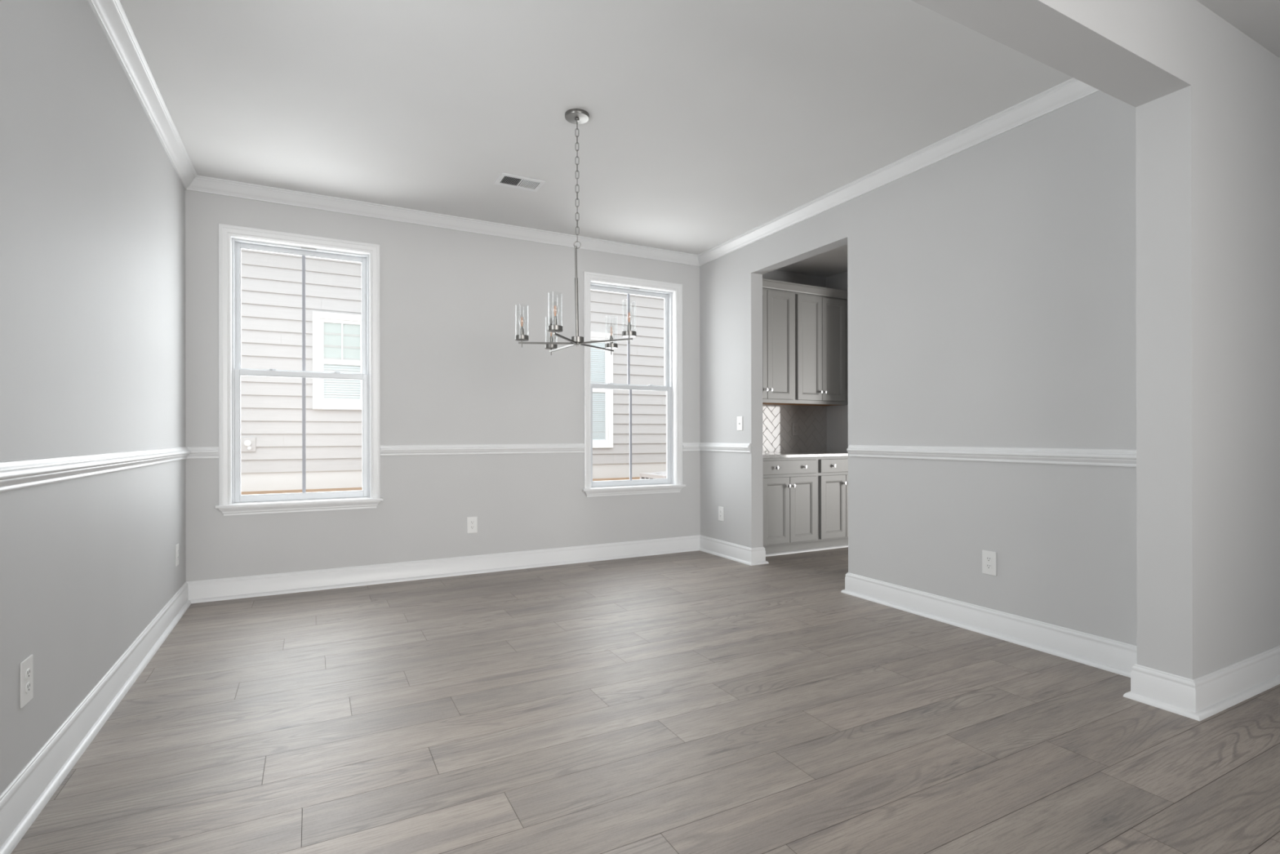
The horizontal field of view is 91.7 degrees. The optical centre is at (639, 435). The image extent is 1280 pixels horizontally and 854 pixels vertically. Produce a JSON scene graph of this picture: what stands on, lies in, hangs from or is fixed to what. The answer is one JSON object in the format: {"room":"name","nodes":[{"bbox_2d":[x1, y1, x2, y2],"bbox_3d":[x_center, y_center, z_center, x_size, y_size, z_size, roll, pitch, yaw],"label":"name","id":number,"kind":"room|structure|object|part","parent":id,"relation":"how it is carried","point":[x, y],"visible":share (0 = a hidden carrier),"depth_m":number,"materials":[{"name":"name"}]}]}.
{"room":"empty dining room","nodes":[
{"label":"empty dining room","id":0,"kind":"room"},
{"bbox_2d":[0,0,186,794],"bbox_3d":[-2.152,-0.269,2.372,0.150,2.793,3.612,0,0,-28],"label":"wall","id":1,"kind":"structure","parent":0,"point":[92,201],"depth_m":2.19,"materials":[{"name":"paint"}]},
{"bbox_2d":[19,653,33,707],"bbox_3d":[-1.742,0.697,1.767,0.008,0.127,0.079,0,0,-28],"label":"wall outlet","id":2,"kind":"object","parent":1,"relation":"attached to","point":[26,666],"visible":1,"depth_m":1.76,"materials":[{"name":"white plastic"}]},
{"bbox_2d":[25,667,31,679],"bbox_3d":[-1.741,0.678,1.768,0.004,0.027,0.034,0,0,-28],"label":"receptacle","id":3,"kind":"object","parent":2,"relation":"attached to","point":[28,670],"depth_m":1.76,"materials":[{"name":"grey plastic"}]},
{"bbox_2d":[25,681,31,693],"bbox_3d":[-1.741,0.717,1.768,0.004,0.027,0.034,0,0,-28],"label":"receptacle","id":4,"kind":"object","parent":2,"relation":"attached to","point":[28,684],"depth_m":1.76,"materials":[{"name":"grey plastic"}]},
{"bbox_2d":[0,446,190,492],"bbox_3d":[-2.239,0.110,2.731,0.031,0.078,2.895,0,0,-28],"label":"trim","id":5,"kind":"structure","parent":1,"relation":"attached to","point":[14,474],"depth_m":2.08,"materials":[{"name":"white wood"}]},
{"bbox_2d":[0,582,191,853],"bbox_3d":[-2.068,1.008,2.415,0.034,0.138,3.612,0,0,-28],"label":"baseboard","id":6,"kind":"structure","parent":1,"relation":"attached to","point":[24,799],"depth_m":2.09,"materials":[{"name":"white wood"}]},
{"bbox_2d":[87,0,197,189],"bbox_3d":[-2.056,-1.626,2.425,0.074,0.080,3.612,0,0,-28],"label":"trim","id":7,"kind":"structure","parent":1,"relation":"attached to","point":[111,15],"depth_m":2.83,"materials":[{"name":"white paint"}]},
{"bbox_2d":[175,543,178,566],"bbox_3d":[-2.781,0.718,3.736,0.008,0.127,0.079,0,0,-28],"label":"wall outlet","id":8,"kind":"object","parent":1,"relation":"attached to","point":[177,544],"visible":1,"depth_m":3.72,"materials":[{"name":"white plastic"}]},
{"bbox_2d":[185,189,826,581],"bbox_3d":[1.010,-0.274,6.162,9.220,2.793,0.158,0,0,-28],"label":"wall","id":9,"kind":"structure","parent":0,"point":[454,370],"depth_m":4.81,"materials":[{"name":"paint"}]},
{"bbox_2d":[186,446,218,458],"bbox_3d":[-2.841,0.111,4.033,0.180,0.078,0.031,0,0,-28],"label":"trim","id":10,"kind":"structure","parent":9,"relation":"attached to","point":[196,452],"depth_m":4.03,"materials":[{"name":"white wood"}]},
{"bbox_2d":[215,223,383,515],"bbox_3d":[-2.364,-0.430,4.371,1.016,1.918,0.209,0,0,-28],"label":"window","id":11,"kind":"structure","parent":9,"relation":"in","point":[232,238],"depth_m":4.31,"materials":[{"name":"white wood"}]},
{"bbox_3d":[-2.337,0.467,4.322,1.016,0.020,0.099,0,0,-28],"label":"sill","id":12,"kind":"part","parent":11,"relation":"part of","materials":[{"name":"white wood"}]},
{"bbox_3d":[-2.372,0.002,4.388,0.823,0.898,0.028,0,0,-28],"label":"sash","id":13,"kind":"part","parent":11,"relation":"part of","materials":[{"name":"glass"}]},
{"bbox_3d":[-2.392,-0.864,4.422,0.823,0.894,0.028,0,0,-28],"label":"sash","id":14,"kind":"part","parent":11,"relation":"part of","materials":[{"name":"clear glass"}]},
{"bbox_2d":[186,175,699,266],"bbox_3d":[-1.168,-1.627,4.893,3.948,0.080,0.074,0,0,-28],"label":"trim","id":15,"kind":"structure","parent":9,"relation":"attached to","point":[199,184],"depth_m":4.65,"materials":[{"name":"white wood"}]},
{"bbox_2d":[186,534,700,603],"bbox_3d":[-1.172,1.008,4.910,3.948,0.138,0.034,0,0,-28],"label":"baseboard","id":16,"kind":"structure","parent":9,"relation":"attached to","point":[249,586],"depth_m":4.66,"materials":[{"name":"white wood"}]},
{"bbox_2d":[466,516,477,533],"bbox_3d":[-1.309,0.699,4.852,0.079,0.127,0.008,0,0,-28],"label":"wall outlet","id":17,"kind":"object","parent":9,"relation":"attached to","point":[472,522],"visible":1,"depth_m":4.85,"materials":[{"name":"white plastic"}]},
{"bbox_2d":[380,443,585,455],"bbox_3d":[-1.183,0.108,4.907,1.607,0.078,0.031,0,0,-28],"label":"trim","id":18,"kind":"structure","parent":9,"relation":"attached to","point":[446,449],"depth_m":4.86,"materials":[{"name":"white wood"}]},
{"bbox_2d":[582,271,685,497],"bbox_3d":[-0.076,-0.434,5.577,1.016,1.918,0.209,0,0,-28],"label":"window","id":19,"kind":"structure","parent":9,"relation":"in","point":[672,293],"depth_m":5.62,"materials":[{"name":"white wood"}]},
{"bbox_3d":[-0.103,-0.868,5.628,0.823,0.894,0.028,0,0,-28],"label":"sash","id":20,"kind":"part","parent":19,"relation":"part of","materials":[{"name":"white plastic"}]},
{"bbox_3d":[-0.084,-0.003,5.594,0.823,0.898,0.028,0,0,-28],"label":"sash","id":21,"kind":"part","parent":19,"relation":"part of","materials":[{"name":"white plastic"}]},
{"bbox_3d":[-0.048,0.462,5.528,1.016,0.020,0.099,0,0,-28],"label":"sill","id":22,"kind":"part","parent":19,"relation":"part of","materials":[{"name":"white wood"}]},
{"bbox_2d":[682,442,699,450],"bbox_3d":[0.483,0.105,5.785,0.201,0.078,0.031,0,0,-28],"label":"trim","id":23,"kind":"structure","parent":9,"relation":"attached to","point":[686,446],"depth_m":5.78,"materials":[{"name":"white wood"}]},
{"bbox_2d":[762,288,794,404],"bbox_3d":[1.123,-0.842,5.941,0.686,1.068,0.354,0,0,-28],"label":"upper cabinet","id":24,"kind":"object","parent":9,"relation":"attached to","point":[778,306],"visible":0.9,"depth_m":5.88,"materials":[{"name":"grey paint"}]},
{"bbox_3d":[1.047,-0.851,5.745,0.313,1.017,0.020,0,0,-28],"label":"door","id":25,"kind":"part","parent":24,"relation":"part of","materials":[{"name":"grey paint"}]},
{"bbox_3d":[1.110,-0.314,5.967,0.686,0.010,0.275,0,0,-28],"label":"panel","id":26,"kind":"part","parent":24,"relation":"part of","materials":[{"name":"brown wood"}]},
{"bbox_2d":[762,278,847,299],"bbox_3d":[1.475,-1.413,5.949,1.472,0.072,0.060,0,0,-28],"label":"trim","id":27,"kind":"structure","parent":24,"relation":"attached to","point":[766,283],"depth_m":6.00,"materials":[{"name":"grey paint"}]},
{"bbox_2d":[791,422,798,435],"bbox_3d":[1.589,-0.064,6.372,0.079,0.127,0.008,0,0,-28],"label":"wall outlet","id":28,"kind":"object","parent":9,"relation":"attached to","point":[794,425],"visible":1,"depth_m":6.37,"materials":[{"name":"grey plastic"}]},
{"bbox_2d":[775,292,846,405],"bbox_3d":[1.730,-0.843,6.261,0.686,1.068,0.354,0,0,-28],"label":"upper cabinet","id":29,"kind":"object","parent":9,"relation":"attached to","point":[820,322],"visible":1,"depth_m":6.12,"materials":[{"name":"grey paint"}]},
{"bbox_3d":[1.717,-0.315,6.287,0.686,0.010,0.275,0,0,-28],"label":"panel","id":30,"kind":"part","parent":29,"relation":"part of","materials":[{"name":"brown wood"}]},
{"bbox_3d":[1.654,-0.852,6.065,0.313,1.017,0.020,0,0,-28],"label":"door","id":31,"kind":"part","parent":29,"relation":"part of","materials":[{"name":"grey paint"}]},
{"bbox_3d":[1.935,-0.853,6.213,0.313,1.017,0.020,0,0,-28],"label":"door","id":32,"kind":"part","parent":29,"relation":"part of","materials":[{"name":"grey paint"}]},
{"bbox_2d":[826,299,848,406],"bbox_3d":[1.391,-0.842,6.110,1.472,1.068,0.304,0,0,-28],"label":"trim","id":33,"kind":"structure","parent":29,"relation":"attached to","point":[846,300],"depth_m":6.31,"materials":[{"name":"grey paint"}]},
{"bbox_2d":[10,544,1279,853],"bbox_3d":[2.318,1.098,1.992,10.800,0.060,8.750,0,0,-28],"label":"floor","id":34,"kind":"structure","parent":0,"point":[691,702],"depth_m":2.23,"materials":[{"name":"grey wood"}]},
{"bbox_2d":[762,457,817,553],"bbox_3d":[1.198,0.625,5.805,0.686,0.851,0.659,0,0,-28],"label":"base cabinet","id":35,"kind":"object","parent":34,"relation":"on","point":[789,484],"visible":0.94,"depth_m":5.55,"materials":[{"name":"grey paint"}]},
{"bbox_3d":[1.192,0.664,5.475,0.313,0.585,0.020,0,0,-28],"label":"door","id":36,"kind":"part","parent":35,"relation":"part of","materials":[{"name":"grey paint"}]},
{"bbox_3d":[1.332,0.283,5.549,0.630,0.123,0.020,0,0,-28],"label":"drawer","id":37,"kind":"part","parent":35,"relation":"part of","materials":[{"name":"grey paint"}]},
{"bbox_3d":[1.473,0.664,5.623,0.313,0.585,0.020,0,0,-28],"label":"door","id":38,"kind":"part","parent":35,"relation":"part of","materials":[{"name":"grey paint"}]},
{"bbox_2d":[762,451,848,457],"bbox_3d":[1.472,0.183,5.962,1.470,0.030,0.639,0,0,-28],"label":"countertop","id":39,"kind":"structure","parent":35,"relation":"on","point":[793,454],"depth_m":5.74,"materials":[{"name":"stone"}]},
{"bbox_2d":[812,456,848,548],"bbox_3d":[1.804,0.624,6.125,0.686,0.851,0.659,0,0,-28],"label":"base cabinet","id":40,"kind":"object","parent":34,"relation":"on","point":[832,471],"visible":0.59,"depth_m":5.79,"materials":[{"name":"grey paint"}]},
{"bbox_3d":[1.799,0.663,5.795,0.313,0.585,0.020,0,0,-28],"label":"door","id":41,"kind":"part","parent":40,"relation":"part of","materials":[{"name":"grey paint"}]},
{"bbox_3d":[1.939,0.282,5.869,0.630,0.123,0.020,0,0,-28],"label":"drawer","id":42,"kind":"part","parent":40,"relation":"part of","materials":[{"name":"grey paint"}]},
{"bbox_3d":[2.080,0.663,5.943,0.313,0.585,0.020,0,0,-28],"label":"door","id":43,"kind":"part","parent":40,"relation":"part of","materials":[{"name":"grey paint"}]},
{"bbox_2d":[120,0,1279,277],"bbox_3d":[2.312,-1.750,1.994,10.800,0.150,8.750,0,0,-28],"label":"ceiling","id":44,"kind":"structure","parent":0,"point":[709,122],"depth_m":3.06,"materials":[{"name":"paint"}]},
{"bbox_2d":[494,172,545,191],"bbox_3d":[-0.791,-1.664,4.093,0.288,0.008,0.188,0,0,-28],"label":"ceiling vent","id":45,"kind":"object","parent":44,"relation":"in","point":[504,179],"visible":1,"depth_m":4.09,"materials":[{"name":"white metal"}]},
{"bbox_2d":[515,108,636,355],"bbox_3d":[-0.346,-1.064,3.295,0.610,1.210,0.664,0,0,-28],"label":"chandelier","id":46,"kind":"object","parent":44,"relation":"hanging from","point":[575,116],"visible":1,"depth_m":3.23,"materials":[{"name":"silver metal"}]},
{"bbox_2d":[520,326,524,334],"bbox_3d":[-0.613,-0.531,3.228,0.019,0.066,0.019,0,0,-28],"label":"socket","id":47,"kind":"object","parent":46,"relation":"attached to","point":[522,331],"depth_m":3.22,"materials":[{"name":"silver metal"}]},
{"bbox_3d":[-0.485,-0.481,3.239,0.294,0.009,0.009,0,0,-5],"label":"arm","id":48,"kind":"part","parent":46,"relation":"part of","materials":[{"name":"silver metal"}]},
{"bbox_2d":[553,315,557,324],"bbox_3d":[-0.403,-0.532,2.950,0.019,0.066,0.019,0,0,-28],"label":"socket","id":49,"kind":"object","parent":46,"relation":"attached to","point":[555,320],"depth_m":2.94,"materials":[{"name":"silver metal"}]},
{"bbox_3d":[-0.425,-0.481,3.410,0.009,0.009,0.351,0,0,-31],"label":"arm","id":50,"kind":"part","parent":46,"relation":"part of","materials":[{"name":"silver metal"}]},
{"bbox_3d":[-0.369,-0.481,3.087,0.009,0.009,0.318,0,0,14],"label":"arm","id":51,"kind":"part","parent":46,"relation":"part of","materials":[{"name":"silver metal"}]},
{"bbox_3d":[-0.333,-0.903,3.237,0.014,0.166,0.017,0,0,36],"label":"stem","id":52,"kind":"part","parent":46,"relation":"part of","materials":[{"name":"silver metal"}]},
{"bbox_3d":[-0.330,-0.651,3.246,0.017,0.339,0.029,0,0,17],"label":"stem","id":53,"kind":"part","parent":46,"relation":"part of","materials":[{"name":"silver metal"}]},
{"bbox_3d":[-0.327,-1.321,3.238,0.016,0.629,0.016,0,0,45],"label":"chain","id":54,"kind":"part","parent":46,"relation":"part of","materials":[{"name":"silver metal"}]},
{"bbox_3d":[-0.238,-0.481,3.401,0.009,0.009,0.329,0,0,31],"label":"arm","id":55,"kind":"part","parent":46,"relation":"part of","materials":[{"name":"silver metal"}]},
{"bbox_3d":[-0.179,-0.481,3.176,0.315,0.009,0.009,0,0,27],"label":"arm","id":56,"kind":"part","parent":46,"relation":"part of","materials":[{"name":"silver metal"}]},
{"bbox_2d":[626,322,631,330],"bbox_3d":[-0.054,-0.532,3.114,0.019,0.066,0.019,0,0,-28],"label":"socket","id":57,"kind":"object","parent":46,"relation":"attached to","point":[628,326],"depth_m":3.11,"materials":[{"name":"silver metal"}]},
{"bbox_2d":[826,271,848,451],"bbox_3d":[2.868,-0.278,5.019,0.120,2.793,3.612,0,0,-28],"label":"wall","id":58,"kind":"structure","parent":0,"point":[837,424],"depth_m":6.44,"materials":[{"name":"paint"}]},
{"bbox_2d":[699,90,1137,645],"bbox_3d":[1.459,-0.276,4.277,0.120,2.793,3.612,0,0,-28],"label":"wall","id":59,"kind":"structure","parent":0,"point":[992,283],"depth_m":3.39,"materials":[{"name":"paint"}]},
{"bbox_2d":[718,506,724,521],"bbox_3d":[0.722,0.699,5.542,0.008,0.127,0.079,0,0,-28],"label":"wall outlet","id":60,"kind":"object","parent":59,"relation":"attached to","point":[721,509],"visible":1,"depth_m":5.54,"materials":[{"name":"white plastic"}]},
{"bbox_2d":[698,442,751,452],"bbox_3d":[0.729,0.105,5.500,0.031,0.078,0.764,0,0,-28],"label":"trim","id":61,"kind":"structure","parent":59,"relation":"attached to","point":[709,446],"depth_m":5.45,"materials":[{"name":"white wood"}]},
{"bbox_2d":[699,534,768,565],"bbox_3d":[0.808,1.004,5.517,0.188,0.138,0.806,0,0,-28],"label":"baseboard","id":62,"kind":"structure","parent":59,"relation":"attached to","point":[740,553],"depth_m":5.35,"materials":[{"name":"white wood"}]},
{"bbox_3d":[0.811,1.062,5.510,0.188,0.021,0.791,0,0,-28],"label":"shoe molding","id":63,"kind":"part","parent":62,"relation":"part of","materials":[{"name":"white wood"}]},
{"bbox_2d":[737,416,742,430],"bbox_3d":[0.845,-0.102,5.295,0.016,0.119,0.074,0,0,-28],"label":"light switch","id":64,"kind":"object","parent":59,"relation":"attached to","point":[740,419],"visible":1,"depth_m":5.29,"materials":[{"name":"white plastic"}]},
{"bbox_2d":[765,544,848,556],"bbox_3d":[1.582,1.061,5.755,1.472,0.020,0.018,0,0,-28],"label":"trim","id":65,"kind":"structure","parent":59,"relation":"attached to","point":[843,545],"depth_m":5.72,"materials":[{"name":"white wood"}]},
{"bbox_2d":[697,77,1099,266],"bbox_3d":[1.371,-1.632,4.232,0.074,0.080,3.612,0,0,-28],"label":"trim","id":66,"kind":"structure","parent":59,"relation":"attached to","point":[1073,90],"depth_m":3.66,"materials":[{"name":"white wood"}]},
{"bbox_2d":[840,572,1137,692],"bbox_3d":[1.766,1.001,3.424,0.445,0.138,1.820,0,0,-28],"label":"baseboard","id":67,"kind":"structure","parent":59,"relation":"attached to","point":[1115,656],"depth_m":3.25,"materials":[{"name":"white wood"}]},
{"bbox_2d":[982,550,996,575],"bbox_3d":[1.880,0.686,3.346,0.008,0.127,0.079,0,0,-28],"label":"wall outlet","id":68,"kind":"object","parent":59,"relation":"attached to","point":[988,557],"visible":1,"depth_m":3.34,"materials":[{"name":"white plastic"}]},
{"bbox_2d":[986,556,991,561],"bbox_3d":[1.878,0.666,3.345,0.004,0.027,0.034,0,0,-28],"label":"receptacle","id":69,"kind":"object","parent":68,"relation":"attached to","point":[988,558],"depth_m":3.34,"materials":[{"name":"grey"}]},
{"bbox_2d":[986,563,991,568],"bbox_3d":[1.878,0.705,3.345,0.004,0.027,0.034,0,0,-28],"label":"receptacle","id":70,"kind":"object","parent":68,"relation":"attached to","point":[988,566],"depth_m":3.34,"materials":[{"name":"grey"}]},
{"bbox_2d":[846,444,1136,466],"bbox_3d":[1.823,0.102,3.426,0.031,0.078,1.768,0,0,-28],"label":"trim","id":71,"kind":"structure","parent":59,"relation":"attached to","point":[1081,456],"depth_m":3.24,"materials":[{"name":"white wood"}]},
{"bbox_2d":[911,0,1279,679],"bbox_3d":[0.594,-0.275,1.677,7.260,2.793,0.181,0,0,-28],"label":"wall","id":72,"kind":"structure","parent":0,"point":[1205,95],"depth_m":2.46,"materials":[{"name":"paint"}]},
{"bbox_2d":[1123,644,1279,720],"bbox_3d":[2.869,0.999,2.874,1.883,0.138,0.249,0,0,-28],"label":"baseboard","id":73,"kind":"structure","parent":72,"relation":"attached to","point":[1200,698],"depth_m":2.47,"materials":[{"name":"white wood"}]},
{"bbox_3d":[2.869,1.057,2.874,1.883,0.021,0.249,0,0,-28],"label":"shoe molding","id":74,"kind":"part","parent":73,"relation":"part of","materials":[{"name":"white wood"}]},
{"label":"outside","id":75,"kind":"structure","parent":0,"visible":0},
{"bbox_2d":[240,476,639,494],"bbox_3d":[-1.336,1.177,7.422,18.000,1.002,4.235,0,0,-28],"label":"ground","id":76,"kind":"structure","parent":75,"point":[634,477],"depth_m":7.83,"materials":[{"name":"beige soil"}]},
{"bbox_2d":[240,248,666,491],"bbox_3d":[-2.014,-1.170,8.999,18.280,3.900,0.520,0,0,-28],"label":"house","id":77,"kind":"structure","parent":76,"relation":"on","point":[271,407],"depth_m":8.04,"materials":[{"name":"beige plastic"}]},
{"bbox_3d":[-3.879,-0.960,8.100,0.522,1.084,0.026,0,0,-28],"label":"sash frame","id":78,"kind":"part","parent":77,"relation":"part of","materials":[{"name":"white"}]},
{"bbox_2d":[324,364,360,399],"bbox_3d":[-3.882,-0.699,8.107,0.430,0.469,0.004,0,0,-28],"label":"blind","id":79,"kind":"object","parent":77,"relation":"hanging from","point":[334,388],"depth_m":8.11,"materials":[{"name":"white plastic"}]},
{"bbox_2d":[591,342,604,439],"bbox_3d":[-0.857,-0.702,9.702,0.684,1.542,0.004,0,0,-28],"label":"blind","id":80,"kind":"object","parent":77,"relation":"hanging from","point":[597,356],"depth_m":9.81,"materials":[{"name":"white plastic"}]},
{"bbox_3d":[-0.853,-0.712,9.695,0.776,1.656,0.026,0,0,-28],"label":"sash frame","id":81,"kind":"part","parent":77,"relation":"part of","materials":[{"name":"white wood"}]},
{"bbox_2d":[640,471,666,479],"bbox_3d":[0.516,0.977,9.050,0.805,0.876,0.725,0,0,-28],"label":"air conditioner","id":82,"kind":"object","parent":76,"relation":"on","point":[662,474],"visible":0.18,"depth_m":8.94,"materials":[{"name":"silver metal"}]},
{"bbox_2d":[640,475,658,479],"bbox_3d":[0.510,0.885,9.030,0.774,0.580,0.694,0,0,-28],"label":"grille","id":83,"kind":"object","parent":82,"relation":"attached to","point":[642,477],"depth_m":8.94,"materials":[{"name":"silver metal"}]},
{"bbox_2d":[653,471,666,474],"bbox_3d":[0.516,0.546,9.053,0.625,0.013,0.625,0,0,-11],"label":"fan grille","id":84,"kind":"object","parent":82,"relation":"attached to","point":[662,472],"depth_m":8.96,"materials":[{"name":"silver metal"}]}
]}

